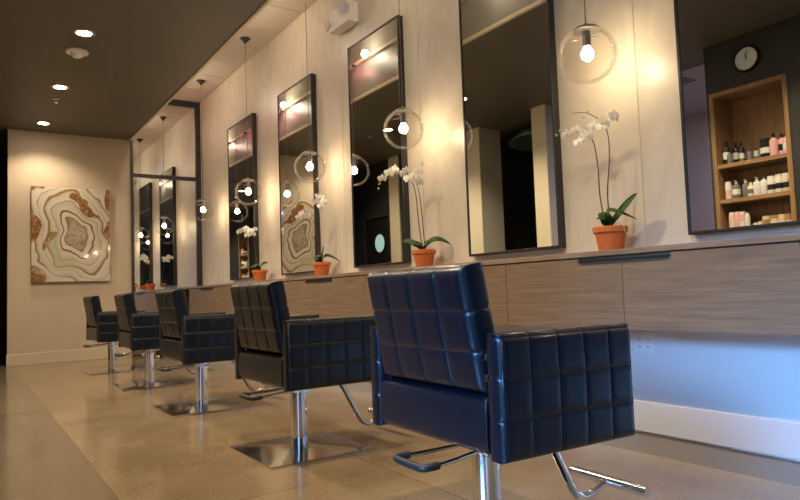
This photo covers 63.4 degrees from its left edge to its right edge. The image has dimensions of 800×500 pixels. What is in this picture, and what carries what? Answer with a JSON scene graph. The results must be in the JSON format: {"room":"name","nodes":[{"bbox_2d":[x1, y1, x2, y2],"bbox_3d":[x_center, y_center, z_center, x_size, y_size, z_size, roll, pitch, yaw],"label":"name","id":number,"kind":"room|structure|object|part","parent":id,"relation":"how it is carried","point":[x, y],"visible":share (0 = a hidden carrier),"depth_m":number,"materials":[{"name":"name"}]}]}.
{"room":"salon","nodes":[
{"label":"salon","id":0,"kind":"room"},
{"bbox_2d":[0,158,6,222],"bbox_3d":[-6.410,0.104,10.270,1.600,3.146,0.150,0,-4,-34],"label":"wall","id":1,"kind":"structure","parent":0,"point":[3,161],"depth_m":10.33,"materials":[{"name":"grey paint"}]},
{"bbox_2d":[0,223,6,356],"bbox_3d":[-6.254,0.619,10.212,0.800,2.100,0.045,0,-4,-34],"label":"door","id":2,"kind":"structure","parent":1,"relation":"in","point":[3,226],"depth_m":10.19,"materials":[{"name":"black paint"}]},
{"bbox_2d":[7,129,131,354],"bbox_3d":[-4.111,-0.405,9.388,2.705,3.886,0.140,0,-4,-34],"label":"wall","id":3,"kind":"structure","parent":0,"point":[41,316],"depth_m":8.87,"materials":[{"name":"beige paint"}]},
{"bbox_2d":[6,347,131,366],"bbox_3d":[-4.492,1.450,8.878,1.550,0.150,0.014,0,-4,-34],"label":"baseboard","id":4,"kind":"structure","parent":3,"relation":"attached to","point":[98,353],"depth_m":8.79,"materials":[{"name":"beige wood"}]},
{"bbox_2d":[31,186,109,281],"bbox_3d":[-4.546,-0.212,8.964,0.974,1.298,0.048,0,-4,-34],"label":"painting","id":5,"kind":"object","parent":3,"relation":"attached to","point":[70,227],"visible":1,"depth_m":8.93,"materials":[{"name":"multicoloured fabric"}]},
{"bbox_2d":[130,99,202,356],"bbox_3d":[-3.483,-0.381,9.696,1.015,3.834,0.044,0,-4,-34],"label":"mirror","id":6,"kind":"object","parent":3,"relation":"attached to","point":[165,156],"visible":0.6,"depth_m":9.72,"materials":[{"name":"black mirror"}]},
{"bbox_3d":[-3.553,-1.660,9.774,0.910,1.091,0.018,0,-4,-34],"label":"glass","id":7,"kind":"part","parent":6,"relation":"part of","materials":[{"name":"white mirror"}]},
{"bbox_3d":[-3.487,0.205,9.656,0.910,2.540,0.018,0,-4,-34],"label":"glass","id":8,"kind":"part","parent":6,"relation":"part of","materials":[{"name":"white mirror"}]},
{"bbox_2d":[0,0,265,157],"bbox_3d":[-3.316,-2.039,3.869,5.180,0.100,14.800,0,-4,-34],"label":"ceiling","id":9,"kind":"structure","parent":0,"point":[141,52],"depth_m":6.23,"materials":[{"name":"brown paint"}]},
{"bbox_2d":[35,121,50,124],"bbox_3d":[-4.645,-1.649,8.438,0.184,0.006,0.184,0,-4,-34],"label":"recessed light","id":10,"kind":"object","parent":9,"relation":"in","point":[37,122],"visible":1,"depth_m":8.43,"materials":[{"name":"beige"}]},
{"bbox_2d":[51,84,68,89],"bbox_3d":[-3.700,-1.771,7.050,0.184,0.006,0.184,0,-4,-34],"label":"recessed light","id":11,"kind":"object","parent":9,"relation":"in","point":[55,86],"visible":1,"depth_m":7.05,"materials":[{"name":"beige"}]},
{"bbox_2d":[54,86,65,88],"bbox_3d":[-3.700,-1.771,7.050,0.122,0.001,0.122,0,-4,-34],"label":"diffuser","id":12,"kind":"object","parent":11,"relation":"attached to","point":[58,87],"depth_m":7.06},
{"bbox_2d":[65,47,88,58],"bbox_3d":[-3.019,-1.829,6.056,0.200,0.061,0.200,0,-4,-34],"label":"smoke detector","id":13,"kind":"object","parent":9,"relation":"attached to","point":[75,52],"visible":1,"depth_m":6.01,"materials":[{"name":"white plastic"}]},
{"bbox_2d":[72,29,95,37],"bbox_3d":[-2.760,-1.892,5.658,0.184,0.006,0.184,0,-4,-34],"label":"recessed light","id":14,"kind":"object","parent":9,"relation":"in","point":[85,33],"visible":1,"depth_m":5.66,"materials":[{"name":"white"}]},
{"bbox_2d":[76,31,91,35],"bbox_3d":[-2.760,-1.892,5.658,0.122,0.001,0.122,0,-4,-34],"label":"diffuser","id":15,"kind":"object","parent":14,"relation":"attached to","point":[84,33],"depth_m":5.66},
{"bbox_2d":[174,0,316,102],"bbox_3d":[-0.238,-2.740,4.890,1.013,0.030,12.966,0,-4,-34],"label":"ceiling","id":16,"kind":"structure","parent":0,"point":[277,15],"depth_m":7.85,"materials":[{"name":"beige paint"}]},
{"bbox_2d":[196,79,207,211],"bbox_3d":[-2.751,-1.382,9.004,0.306,1.980,0.306,0,-4,-34],"label":"pendant lamp","id":17,"kind":"object","parent":16,"relation":"hanging from","point":[200,81],"visible":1,"depth_m":8.98,"materials":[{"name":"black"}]},
{"bbox_3d":[-2.755,-1.513,9.012,0.006,1.586,0.006,0,-4,-34],"label":"cord","id":18,"kind":"part","parent":17,"relation":"part of","materials":[{"name":"brown fabric"}]},
{"bbox_2d":[240,36,253,194],"bbox_3d":[-1.791,-1.507,7.576,0.306,1.980,0.306,0,-4,-34],"label":"pendant lamp","id":19,"kind":"object","parent":16,"relation":"hanging from","point":[244,39],"visible":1,"depth_m":7.55,"materials":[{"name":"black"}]},
{"bbox_2d":[242,181,250,188],"bbox_3d":[-1.754,-0.760,7.513,0.140,0.092,0.123,0,-4,-34],"label":"socket","id":20,"kind":"object","parent":19,"relation":"attached to","point":[248,184],"depth_m":7.51,"materials":[{"name":"black metal"}]},
{"bbox_3d":[-1.796,-1.637,7.584,0.006,1.586,0.006,0,-4,-34],"label":"cord","id":21,"kind":"part","parent":19,"relation":"part of","materials":[{"name":"brown fabric"}]},
{"bbox_3d":[-1.762,-0.681,7.523,0.066,0.076,0.066,0,-4,-34],"label":"bulb","id":22,"kind":"part","parent":19,"relation":"part of","materials":[{"name":"beige glass"}]},
{"bbox_2d":[301,0,316,169],"bbox_3d":[-0.890,-1.624,6.234,0.306,1.980,0.306,0,-4,-34],"label":"pendant lamp","id":23,"kind":"object","parent":16,"relation":"hanging from","point":[309,153],"visible":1,"depth_m":6.17,"materials":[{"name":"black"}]},
{"bbox_2d":[301,154,312,162],"bbox_3d":[-0.853,-0.877,6.172,0.140,0.092,0.123,0,-4,-34],"label":"socket","id":24,"kind":"object","parent":23,"relation":"attached to","point":[309,156],"depth_m":6.17,"materials":[{"name":"black"}]},
{"bbox_3d":[-0.895,-1.755,6.243,0.006,1.586,0.006,0,-4,-34],"label":"cord","id":25,"kind":"part","parent":23,"relation":"part of","materials":[{"name":"brown fabric"}]},
{"bbox_3d":[-0.861,-0.798,6.182,0.066,0.076,0.066,0,-4,-34],"label":"bulb","id":26,"kind":"part","parent":23,"relation":"part of","materials":[{"name":"beige glass"}]},
{"bbox_2d":[392,0,411,132],"bbox_3d":[-0.004,-1.739,4.914,0.306,1.980,0.306,0,-4,-34],"label":"pendant lamp","id":27,"kind":"object","parent":16,"relation":"hanging from","point":[402,111],"visible":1,"depth_m":4.85,"materials":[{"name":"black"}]},
{"bbox_2d":[392,112,407,123],"bbox_3d":[0.034,-0.992,4.851,0.140,0.092,0.123,0,-4,-34],"label":"socket","id":28,"kind":"object","parent":27,"relation":"attached to","point":[403,120],"depth_m":4.85,"materials":[{"name":"black metal"}]},
{"bbox_3d":[-0.008,-1.870,4.922,0.006,1.586,0.006,0,-4,-34],"label":"cord","id":29,"kind":"part","parent":27,"relation":"part of","materials":[{"name":"brown fabric"}]},
{"bbox_3d":[0.026,-0.913,4.861,0.066,0.076,0.066,0,-4,-34],"label":"bulb","id":30,"kind":"part","parent":27,"relation":"part of","materials":[{"name":"beige glass"}]},
{"bbox_2d":[572,0,599,60],"bbox_3d":[0.961,-1.864,3.477,0.306,1.980,0.306,0,-4,-34],"label":"pendant lamp","id":31,"kind":"object","parent":16,"relation":"hanging from","point":[585,30],"visible":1,"depth_m":3.41,"materials":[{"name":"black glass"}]},
{"bbox_2d":[574,31,598,47],"bbox_3d":[0.999,-1.118,3.415,0.140,0.092,0.123,0,-4,-34],"label":"socket","id":32,"kind":"object","parent":31,"relation":"attached to","point":[586,35],"depth_m":3.41,"materials":[{"name":"black metal"}]},
{"bbox_3d":[0.990,-1.039,3.425,0.066,0.076,0.066,0,-4,-34],"label":"bulb","id":33,"kind":"part","parent":31,"relation":"part of","materials":[{"name":"beige glass"}]},
{"bbox_2d":[0,354,799,499],"bbox_3d":[-2.528,1.192,3.935,6.600,0.100,15.100,0,-4,-34],"label":"floor","id":34,"kind":"structure","parent":0,"point":[67,432],"depth_m":3.16,"materials":[{"name":"concrete"}]},
{"bbox_2d":[81,296,165,374],"bbox_3d":[-3.243,0.963,7.610,0.864,0.870,0.706,1,-4,-36],"label":"chair","id":35,"kind":"object","parent":34,"relation":"on","point":[101,326],"visible":0.65,"depth_m":7.27,"materials":[{"name":"black leather"}]},
{"bbox_3d":[-3.335,0.963,7.544,0.470,0.155,0.554,1,-4,-36],"label":"seat","id":36,"kind":"part","parent":35,"relation":"part of","materials":[{"name":"black leather"}]},
{"bbox_3d":[-3.520,0.703,7.440,0.144,0.353,0.532,1,-4,-36],"label":"backrest","id":37,"kind":"part","parent":35,"relation":"part of","materials":[{"name":"black leather"}]},
{"bbox_3d":[-3.505,0.904,7.814,0.505,0.330,0.080,1,-4,-36],"label":"armrest","id":38,"kind":"part","parent":35,"relation":"part of","materials":[{"name":"black leather"}]},
{"bbox_3d":[-3.336,1.387,7.506,0.556,0.018,0.556,1,-4,-36],"label":"plate","id":39,"kind":"part","parent":35,"relation":"part of","materials":[{"name":"silver metal"}]},
{"bbox_3d":[-3.142,0.859,7.306,0.505,0.330,0.080,1,-4,-36],"label":"armrest","id":40,"kind":"part","parent":35,"relation":"part of","materials":[{"name":"black leather"}]},
{"bbox_2d":[113,293,212,390],"bbox_3d":[-2.282,0.842,6.241,0.864,0.870,0.706,0,-4,-33],"label":"chair","id":41,"kind":"object","parent":34,"relation":"on","point":[137,331],"visible":0.65,"depth_m":5.89,"materials":[{"name":"black leather"}]},
{"bbox_3d":[-2.377,0.843,6.180,0.470,0.155,0.554,0,-4,-33],"label":"seat","id":42,"kind":"part","parent":41,"relation":"part of","materials":[{"name":"black leather"}]},
{"bbox_3d":[-2.567,0.583,6.085,0.144,0.353,0.532,0,-4,-33],"label":"backrest","id":43,"kind":"part","parent":41,"relation":"part of","materials":[{"name":"black leather"}]},
{"bbox_3d":[-2.469,0.965,6.037,0.233,0.023,0.014,1,-5,-41],"label":"rod","id":44,"kind":"part","parent":41,"relation":"part of","materials":[{"name":"silver metal"}]},
{"bbox_3d":[-2.534,0.783,6.457,0.505,0.330,0.080,0,-4,-33],"label":"armrest","id":45,"kind":"part","parent":41,"relation":"part of","materials":[{"name":"black leather"}]},
{"bbox_3d":[-2.378,1.266,6.143,0.556,0.018,0.556,0,-4,-33],"label":"plate","id":46,"kind":"part","parent":41,"relation":"part of","materials":[{"name":"silver metal"}]},
{"bbox_3d":[-2.196,0.738,5.932,0.505,0.330,0.080,0,-4,-33],"label":"armrest","id":47,"kind":"part","parent":41,"relation":"part of","materials":[{"name":"black leather"}]},
{"bbox_2d":[153,289,279,416],"bbox_3d":[-1.371,0.724,4.885,0.864,0.870,0.706,0,-4,-33],"label":"chair","id":48,"kind":"object","parent":34,"relation":"on","point":[195,340],"visible":0.89,"depth_m":4.57,"materials":[{"name":"black leather"}]},
{"bbox_3d":[-1.465,0.724,4.823,0.470,0.155,0.554,0,-4,-33],"label":"seat","id":49,"kind":"part","parent":48,"relation":"part of","materials":[{"name":"black leather"}]},
{"bbox_3d":[-1.654,0.465,4.725,0.144,0.353,0.532,0,-4,-33],"label":"backrest","id":50,"kind":"part","parent":48,"relation":"part of","materials":[{"name":"black leather"}]},
{"bbox_3d":[-1.623,0.856,4.780,0.233,0.023,0.014,0,-4,-25],"label":"rod","id":51,"kind":"part","parent":48,"relation":"part of","materials":[{"name":"silver metal"}]},
{"bbox_3d":[-1.556,0.847,4.678,0.233,0.023,0.014,1,-5,-42],"label":"rod","id":52,"kind":"part","parent":48,"relation":"part of","materials":[{"name":"silver metal"}]},
{"bbox_3d":[-1.625,0.665,5.098,0.505,0.330,0.080,0,-4,-33],"label":"armrest","id":53,"kind":"part","parent":48,"relation":"part of","materials":[{"name":"black leather"}]},
{"bbox_3d":[-1.477,0.851,4.803,0.100,0.020,0.104,0,-4,-33],"label":"pump lever","id":54,"kind":"part","parent":48,"relation":"part of","materials":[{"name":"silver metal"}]},
{"bbox_3d":[-1.466,1.148,4.785,0.556,0.018,0.556,0,-4,-33],"label":"plate","id":55,"kind":"part","parent":48,"relation":"part of","materials":[{"name":"silver metal"}]},
{"bbox_3d":[-1.281,0.620,4.577,0.505,0.330,0.080,0,-4,-33],"label":"armrest","id":56,"kind":"part","parent":48,"relation":"part of","materials":[{"name":"black leather"}]},
{"bbox_2d":[229,281,375,468],"bbox_3d":[-0.430,0.601,3.478,0.864,0.870,0.706,1,-4,-35],"label":"chair","id":57,"kind":"object","parent":34,"relation":"on","point":[296,354],"visible":0.98,"depth_m":3.19,"materials":[{"name":"black leather"}]},
{"bbox_3d":[-0.709,0.341,3.312,0.144,0.353,0.532,1,-4,-35],"label":"backrest","id":58,"kind":"part","parent":57,"relation":"part of","materials":[{"name":"black leather"}]},
{"bbox_3d":[-0.522,0.601,3.414,0.470,0.155,0.554,1,-4,-35],"label":"seat","id":59,"kind":"part","parent":57,"relation":"part of","materials":[{"name":"black leather"}]},
{"bbox_3d":[-0.680,0.732,3.367,0.233,0.023,0.014,0,-4,-26],"label":"rod","id":60,"kind":"part","parent":57,"relation":"part of","materials":[{"name":"silver metal"}]},
{"bbox_3d":[-0.689,0.542,3.685,0.505,0.330,0.080,1,-4,-35],"label":"armrest","id":61,"kind":"part","parent":57,"relation":"part of","materials":[{"name":"black leather"}]},
{"bbox_3d":[-0.610,0.724,3.267,0.233,0.023,0.014,1,-5,-43],"label":"rod","id":62,"kind":"part","parent":57,"relation":"part of","materials":[{"name":"silver metal"}]},
{"bbox_3d":[-0.524,1.025,3.375,0.556,0.018,0.556,1,-4,-35],"label":"plate","id":63,"kind":"part","parent":57,"relation":"part of","materials":[{"name":"silver metal"}]},
{"bbox_3d":[-0.534,0.728,3.394,0.100,0.020,0.104,1,-4,-35],"label":"pump lever","id":64,"kind":"part","parent":57,"relation":"part of","materials":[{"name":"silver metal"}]},
{"bbox_3d":[-0.333,0.497,3.173,0.505,0.330,0.080,1,-4,-35],"label":"armrest","id":65,"kind":"part","parent":57,"relation":"part of","materials":[{"name":"black leather"}]},
{"bbox_2d":[367,262,650,499],"bbox_3d":[0.376,0.486,2.110,0.864,0.870,0.706,0,-4,-32],"label":"chair","id":66,"kind":"object","parent":34,"relation":"on","point":[441,370],"visible":1,"depth_m":1.81,"materials":[{"name":"black leather"}]},
{"bbox_3d":[0.128,0.427,2.330,0.505,0.330,0.080,0,-4,-32],"label":"armrest","id":67,"kind":"part","parent":66,"relation":"part of","materials":[{"name":"black leather"}]},
{"bbox_3d":[0.087,0.227,1.958,0.144,0.353,0.532,0,-4,-32],"label":"backrest","id":68,"kind":"part","parent":66,"relation":"part of","materials":[{"name":"black"}]},
{"bbox_3d":[0.280,0.486,2.051,0.470,0.155,0.554,0,-4,-32],"label":"seat","id":69,"kind":"part","parent":66,"relation":"part of","materials":[{"name":"black leather"}]},
{"bbox_3d":[0.121,0.618,2.013,0.233,0.023,0.014,0,-4,-23],"label":"rod","id":70,"kind":"part","parent":66,"relation":"part of","materials":[{"name":"silver metal"}]},
{"bbox_3d":[0.185,0.609,1.909,0.233,0.023,0.014,1,-5,-40],"label":"rod","id":71,"kind":"part","parent":66,"relation":"part of","materials":[{"name":"silver metal"}]},
{"bbox_3d":[0.457,0.382,1.800,0.505,0.330,0.080,0,-4,-32],"label":"armrest","id":72,"kind":"part","parent":66,"relation":"part of","materials":[{"name":"black leather"}]},
{"bbox_2d":[200,0,799,461],"bbox_3d":[0.447,-0.876,4.893,0.150,3.936,12.480,0,-4,-34],"label":"wall","id":73,"kind":"structure","parent":0,"point":[632,71],"depth_m":3.93,"materials":[{"name":"paint"}]},
{"bbox_2d":[189,286,227,313],"bbox_3d":[-2.494,0.693,8.845,0.310,0.370,1.670,0,-4,-34],"label":"drawer","id":74,"kind":"object","parent":73,"relation":"attached to","point":[209,299],"visible":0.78,"depth_m":8.71,"materials":[{"name":"beige wood"}]},
{"bbox_3d":[-2.836,0.725,9.117,0.019,0.364,0.833,0,-4,-34],"label":"drawer","id":75,"kind":"part","parent":74,"relation":"part of","materials":[{"name":"beige wood"}]},
{"bbox_3d":[-2.371,0.665,8.426,0.019,0.364,0.833,0,-4,-34],"label":"drawer","id":76,"kind":"part","parent":74,"relation":"part of","materials":[{"name":"beige wood"}]},
{"bbox_2d":[228,286,234,313],"bbox_3d":[-1.564,0.572,7.459,0.310,0.370,1.670,0,-4,-34],"label":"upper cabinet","id":77,"kind":"object","parent":73,"relation":"attached to","point":[231,309],"visible":0.07,"depth_m":7.99,"materials":[{"name":"beige wood"}]},
{"bbox_2d":[227,113,258,279],"bbox_3d":[-2.047,-0.653,8.422,0.053,2.062,0.930,0,-4,-34],"label":"wall mirror","id":78,"kind":"object","parent":73,"relation":"attached to","point":[243,208],"visible":0.83,"depth_m":8.38,"materials":[{"name":"black mirror"}]},
{"bbox_2d":[277,73,319,274],"bbox_3d":[-1.110,-0.775,7.027,0.053,2.062,0.880,0,-4,-34],"label":"wall mirror","id":79,"kind":"object","parent":73,"relation":"attached to","point":[298,185],"visible":0.83,"depth_m":6.97,"materials":[{"name":"black mirror"}]},
{"bbox_2d":[283,275,366,317],"bbox_3d":[-0.633,0.451,6.074,0.310,0.370,1.670,0,-4,-34],"label":"drawer","id":80,"kind":"object","parent":73,"relation":"attached to","point":[337,296],"visible":0.77,"depth_m":5.84,"materials":[{"name":"beige wood"}]},
{"bbox_3d":[-0.975,0.484,6.346,0.019,0.364,0.833,0,-4,-34],"label":"drawer","id":81,"kind":"part","parent":80,"relation":"part of","materials":[{"name":"beige wood"}]},
{"bbox_3d":[-0.510,0.423,5.654,0.019,0.364,0.833,0,-4,-34],"label":"drawer","id":82,"kind":"part","parent":80,"relation":"part of","materials":[{"name":"beige wood"}]},
{"bbox_2d":[323,0,358,34],"bbox_3d":[-0.586,-2.194,6.131,0.200,0.195,0.501,0,-4,-34],"label":"emergency light","id":83,"kind":"object","parent":73,"relation":"attached to","point":[345,16],"visible":1,"depth_m":6.03,"materials":[{"name":"white plastic"}]},
{"bbox_2d":[347,15,410,267],"bbox_3d":[-0.202,-0.893,5.674,0.053,2.062,0.852,0,-4,-34],"label":"wall mirror","id":84,"kind":"object","parent":73,"relation":"attached to","point":[381,217],"visible":0.99,"depth_m":5.62,"materials":[{"name":"black mirror"}]},
{"bbox_2d":[365,264,507,324],"bbox_3d":[0.297,0.330,4.688,0.310,0.370,1.670,0,-4,-34],"label":"drawer","id":85,"kind":"object","parent":73,"relation":"attached to","point":[495,275],"visible":0.13,"depth_m":4.00,"materials":[{"name":"beige wood"}]},
{"bbox_3d":[-0.044,0.363,4.961,0.019,0.364,0.833,0,-4,-34],"label":"drawer","id":86,"kind":"part","parent":85,"relation":"part of","materials":[{"name":"beige wood"}]},
{"bbox_3d":[0.421,0.302,4.269,0.019,0.364,0.833,0,-4,-34],"label":"drawer","id":87,"kind":"part","parent":85,"relation":"part of","materials":[{"name":"beige wood"}]},
{"bbox_2d":[182,233,799,288],"bbox_3d":[0.136,0.151,4.939,0.302,0.028,11.850,0,-4,-34],"label":"countertop","id":88,"kind":"structure","parent":73,"relation":"attached to","point":[785,237],"depth_m":3.28,"materials":[{"name":"brown wood"}]},
{"bbox_2d":[236,226,267,280],"bbox_3d":[-1.738,0.038,7.629,0.404,0.670,0.186,-2,-4,1],"label":"potted orchid","id":89,"kind":"object","parent":88,"relation":"on","point":[258,274],"visible":0.99,"depth_m":7.60,"materials":[{"name":"ceramic"}]},
{"bbox_3d":[-1.647,0.303,7.612,0.184,0.133,0.184,-3,-4,22],"label":"pot","id":90,"kind":"part","parent":89,"relation":"part of","materials":[{"name":"ceramic"}]},
{"bbox_2d":[295,193,339,275],"bbox_3d":[-0.809,-0.148,6.326,0.437,0.811,0.186,-3,-4,22],"label":"potted orchid","id":91,"kind":"object","parent":88,"relation":"on","point":[320,267],"visible":0.97,"depth_m":6.27,"materials":[{"name":"ceramic"}]},
{"bbox_3d":[-0.910,-0.346,6.321,0.086,0.064,0.006,-13,13,-13],"label":"flower","id":92,"kind":"part","parent":91,"relation":"part of","materials":[{"name":"white plant"}]},
{"bbox_3d":[-0.816,-0.472,6.292,0.086,0.064,0.006,-4,-14,-29],"label":"flower","id":93,"kind":"part","parent":91,"relation":"part of","materials":[{"name":"white plant"}]},
{"bbox_3d":[-0.780,-0.187,6.289,0.032,0.642,0.055,-1,-4,-12],"label":"flower stem","id":94,"kind":"part","parent":91,"relation":"part of","materials":[{"name":"brown"}]},
{"bbox_3d":[-0.760,0.187,6.291,0.184,0.133,0.184,-3,-4,22],"label":"pot","id":95,"kind":"part","parent":91,"relation":"part of","materials":[{"name":"ceramic"}]},
{"bbox_2d":[377,162,450,266],"bbox_3d":[0.108,-0.262,4.931,0.562,0.795,0.189,-3,-4,22],"label":"potted orchid","id":96,"kind":"object","parent":88,"relation":"on","point":[423,256],"visible":0.99,"depth_m":4.88,"materials":[{"name":"plant"}]},
{"bbox_3d":[-0.137,-0.558,4.993,0.078,0.058,0.005,-3,-2,-1],"label":"flower","id":97,"kind":"part","parent":96,"relation":"part of","materials":[{"name":"white plant"}]},
{"bbox_3d":[-0.082,-0.597,4.971,0.090,0.067,0.006,3,8,4],"label":"flower","id":98,"kind":"part","parent":96,"relation":"part of","materials":[{"name":"white plant"}]},
{"bbox_3d":[-0.036,-0.620,4.956,0.090,0.067,0.006,3,-4,-44],"label":"flower","id":99,"kind":"part","parent":96,"relation":"part of","materials":[{"name":"white plant"}]},
{"bbox_3d":[0.004,-0.291,4.946,0.328,0.624,0.026,-3,-4,14],"label":"flower stem","id":100,"kind":"part","parent":96,"relation":"part of","materials":[{"name":"brown"}]},
{"bbox_3d":[0.048,-0.609,4.919,0.078,0.058,0.005,-6,13,-31],"label":"flower","id":101,"kind":"part","parent":96,"relation":"part of","materials":[{"name":"white plant"}]},
{"bbox_3d":[0.059,-0.542,4.903,0.090,0.067,0.006,-2,-22,-36],"label":"flower","id":102,"kind":"part","parent":96,"relation":"part of","materials":[{"name":"white plant"}]},
{"bbox_3d":[0.101,-0.564,4.888,0.086,0.064,0.006,-4,-21,19],"label":"flower","id":103,"kind":"part","parent":96,"relation":"part of","materials":[{"name":"white plant"}]},
{"bbox_3d":[0.141,-0.595,4.882,0.070,0.052,0.005,1,-2,-12],"label":"flower","id":104,"kind":"part","parent":96,"relation":"part of","materials":[{"name":"white plant"}]},
{"bbox_3d":[0.147,-0.288,4.896,0.074,0.601,0.022,-2,-4,-6],"label":"flower stem","id":105,"kind":"part","parent":96,"relation":"part of","materials":[{"name":"brown"}]},
{"bbox_3d":[0.144,-0.520,4.877,0.078,0.058,0.005,7,-1,-21],"label":"flower","id":106,"kind":"part","parent":96,"relation":"part of","materials":[{"name":"white plant"}]},
{"bbox_3d":[0.182,0.065,4.888,0.184,0.133,0.184,-3,-4,22],"label":"pot","id":107,"kind":"part","parent":96,"relation":"part of","materials":[{"name":"ceramic"}]},
{"bbox_2d":[555,109,637,250],"bbox_3d":[1.080,-0.380,3.523,0.456,0.784,0.194,-5,-5,40],"label":"potted orchid","id":108,"kind":"object","parent":88,"relation":"on","point":[609,236],"visible":0.99,"depth_m":3.45,"materials":[{"name":"ceramic"}]},
{"bbox_3d":[0.928,-0.650,3.600,0.074,0.055,0.005,-18,-17,31],"label":"flower","id":109,"kind":"part","parent":108,"relation":"part of","materials":[{"name":"white plant"}]},
{"bbox_3d":[0.976,-0.664,3.563,0.078,0.058,0.005,-2,-24,12],"label":"flower","id":110,"kind":"part","parent":108,"relation":"part of","materials":[{"name":"white plant"}]},
{"bbox_3d":[0.982,-0.599,3.555,0.070,0.052,0.005,-5,-26,37],"label":"flower","id":111,"kind":"part","parent":108,"relation":"part of","materials":[{"name":"white plant"}]},
{"bbox_3d":[0.996,-0.381,3.569,0.254,0.559,0.025,-4,-4,33],"label":"flower stem","id":112,"kind":"part","parent":108,"relation":"part of","materials":[{"name":"brown"}]},
{"bbox_3d":[1.017,-0.628,3.531,0.086,0.064,0.006,-11,-12,-10],"label":"flower","id":113,"kind":"part","parent":108,"relation":"part of","materials":[{"name":"white plant"}]},
{"bbox_3d":[1.050,-0.436,3.509,0.184,0.658,0.033,-4,-4,27],"label":"flower stem","id":114,"kind":"part","parent":108,"relation":"part of","materials":[{"name":"brown"}]},
{"bbox_3d":[1.048,-0.671,3.500,0.078,0.058,0.005,6,-4,31],"label":"flower","id":115,"kind":"part","parent":108,"relation":"part of","materials":[{"name":"white plant"}]},
{"bbox_3d":[1.083,-0.662,3.472,0.055,0.041,0.004,7,-22,18],"label":"flower","id":116,"kind":"part","parent":108,"relation":"part of","materials":[{"name":"white plant"}]},
{"bbox_3d":[1.090,-0.691,3.453,0.090,0.067,0.006,4,-21,-32],"label":"flower","id":117,"kind":"part","parent":108,"relation":"part of","materials":[{"name":"white plant"}]},
{"bbox_3d":[1.131,-0.058,3.476,0.184,0.133,0.184,-5,-5,40],"label":"pot","id":118,"kind":"part","parent":108,"relation":"part of","materials":[{"name":"ceramic"}]},
{"bbox_3d":[1.135,-0.714,3.428,0.090,0.067,0.006,-3,-1,-34],"label":"flower","id":119,"kind":"part","parent":108,"relation":"part of","materials":[{"name":"white plant"}]},
{"bbox_2d":[458,0,565,256],"bbox_3d":[0.710,-1.012,4.316,0.053,2.062,0.852,0,-4,-34],"label":"wall mirror","id":120,"kind":"object","parent":73,"relation":"attached to","point":[511,120],"visible":1,"depth_m":4.25,"materials":[{"name":"black mirror"}]},
{"bbox_2d":[634,331,654,353],"bbox_3d":[1.304,0.494,3.458,0.009,0.116,0.116,0,-4,-34],"label":"wall outlet","id":121,"kind":"object","parent":73,"relation":"attached to","point":[644,341],"visible":1,"depth_m":3.46,"materials":[{"name":"white plastic"}]},
{"bbox_2d":[637,336,642,348],"bbox_3d":[1.287,0.496,3.478,0.004,0.070,0.033,0,-4,-34],"label":"receptacle","id":122,"kind":"object","parent":121,"relation":"attached to","point":[639,338],"depth_m":3.48,"materials":[{"name":"grey plastic"}]},
{"bbox_2d":[645,336,650,349],"bbox_3d":[1.316,0.493,3.435,0.004,0.070,0.033,0,-4,-34],"label":"receptacle","id":123,"kind":"object","parent":121,"relation":"attached to","point":[647,338],"depth_m":3.44,"materials":[{"name":"grey plastic"}]},
{"bbox_2d":[506,241,799,334],"bbox_3d":[1.228,0.210,3.303,0.310,0.370,1.670,0,-4,-34],"label":"drawer","id":124,"kind":"object","parent":73,"relation":"attached to","point":[749,289],"visible":0.94,"depth_m":3.02,"materials":[{"name":"beige wood"}]},
{"bbox_3d":[0.886,0.242,3.575,0.019,0.364,0.833,0,-4,-34],"label":"drawer","id":125,"kind":"part","parent":124,"relation":"part of","materials":[{"name":"beige wood"}]},
{"bbox_3d":[1.031,0.055,3.349,0.032,0.006,0.266,0,-4,-34],"label":"edge pull","id":126,"kind":"part","parent":124,"relation":"part of","materials":[{"name":"black metal"}]},
{"bbox_3d":[1.183,0.035,3.123,0.032,0.006,0.266,0,-4,-34],"label":"edge pull","id":127,"kind":"part","parent":124,"relation":"part of","materials":[{"name":"black metal"}]},
{"bbox_3d":[1.351,0.182,2.883,0.019,0.364,0.833,0,-4,-34],"label":"drawer","id":128,"kind":"part","parent":124,"relation":"part of","materials":[{"name":"beige wood"}]},
{"bbox_2d":[633,400,799,459],"bbox_3d":[0.455,0.998,4.724,0.022,0.159,12.460,0,-4,-34],"label":"baseboard","id":129,"kind":"structure","parent":73,"relation":"attached to","point":[780,438],"depth_m":3.09,"materials":[{"name":"white paint"}]},
{"bbox_2d":[673,0,799,234],"bbox_3d":[1.644,-1.133,2.925,0.053,2.062,0.852,0,-4,-34],"label":"wall mirror","id":130,"kind":"object","parent":73,"relation":"attached to","point":[738,61],"visible":1,"depth_m":2.99,"materials":[{"name":"black mirror"}]},
{"bbox_3d":[-0.519,-2.461,4.371,0.020,0.772,12.460,0,-4,-34],"label":"wall","id":131,"kind":"structure","parent":0,"visible":0},
{"bbox_2d":[129,0,271,140],"bbox_3d":[-0.504,-2.062,4.347,0.030,0.032,12.460,0,-4,-34],"label":"trim","id":132,"kind":"structure","parent":131,"relation":"attached to","point":[266,2],"depth_m":6.44,"materials":[{"name":"beige paint"}]}
]}

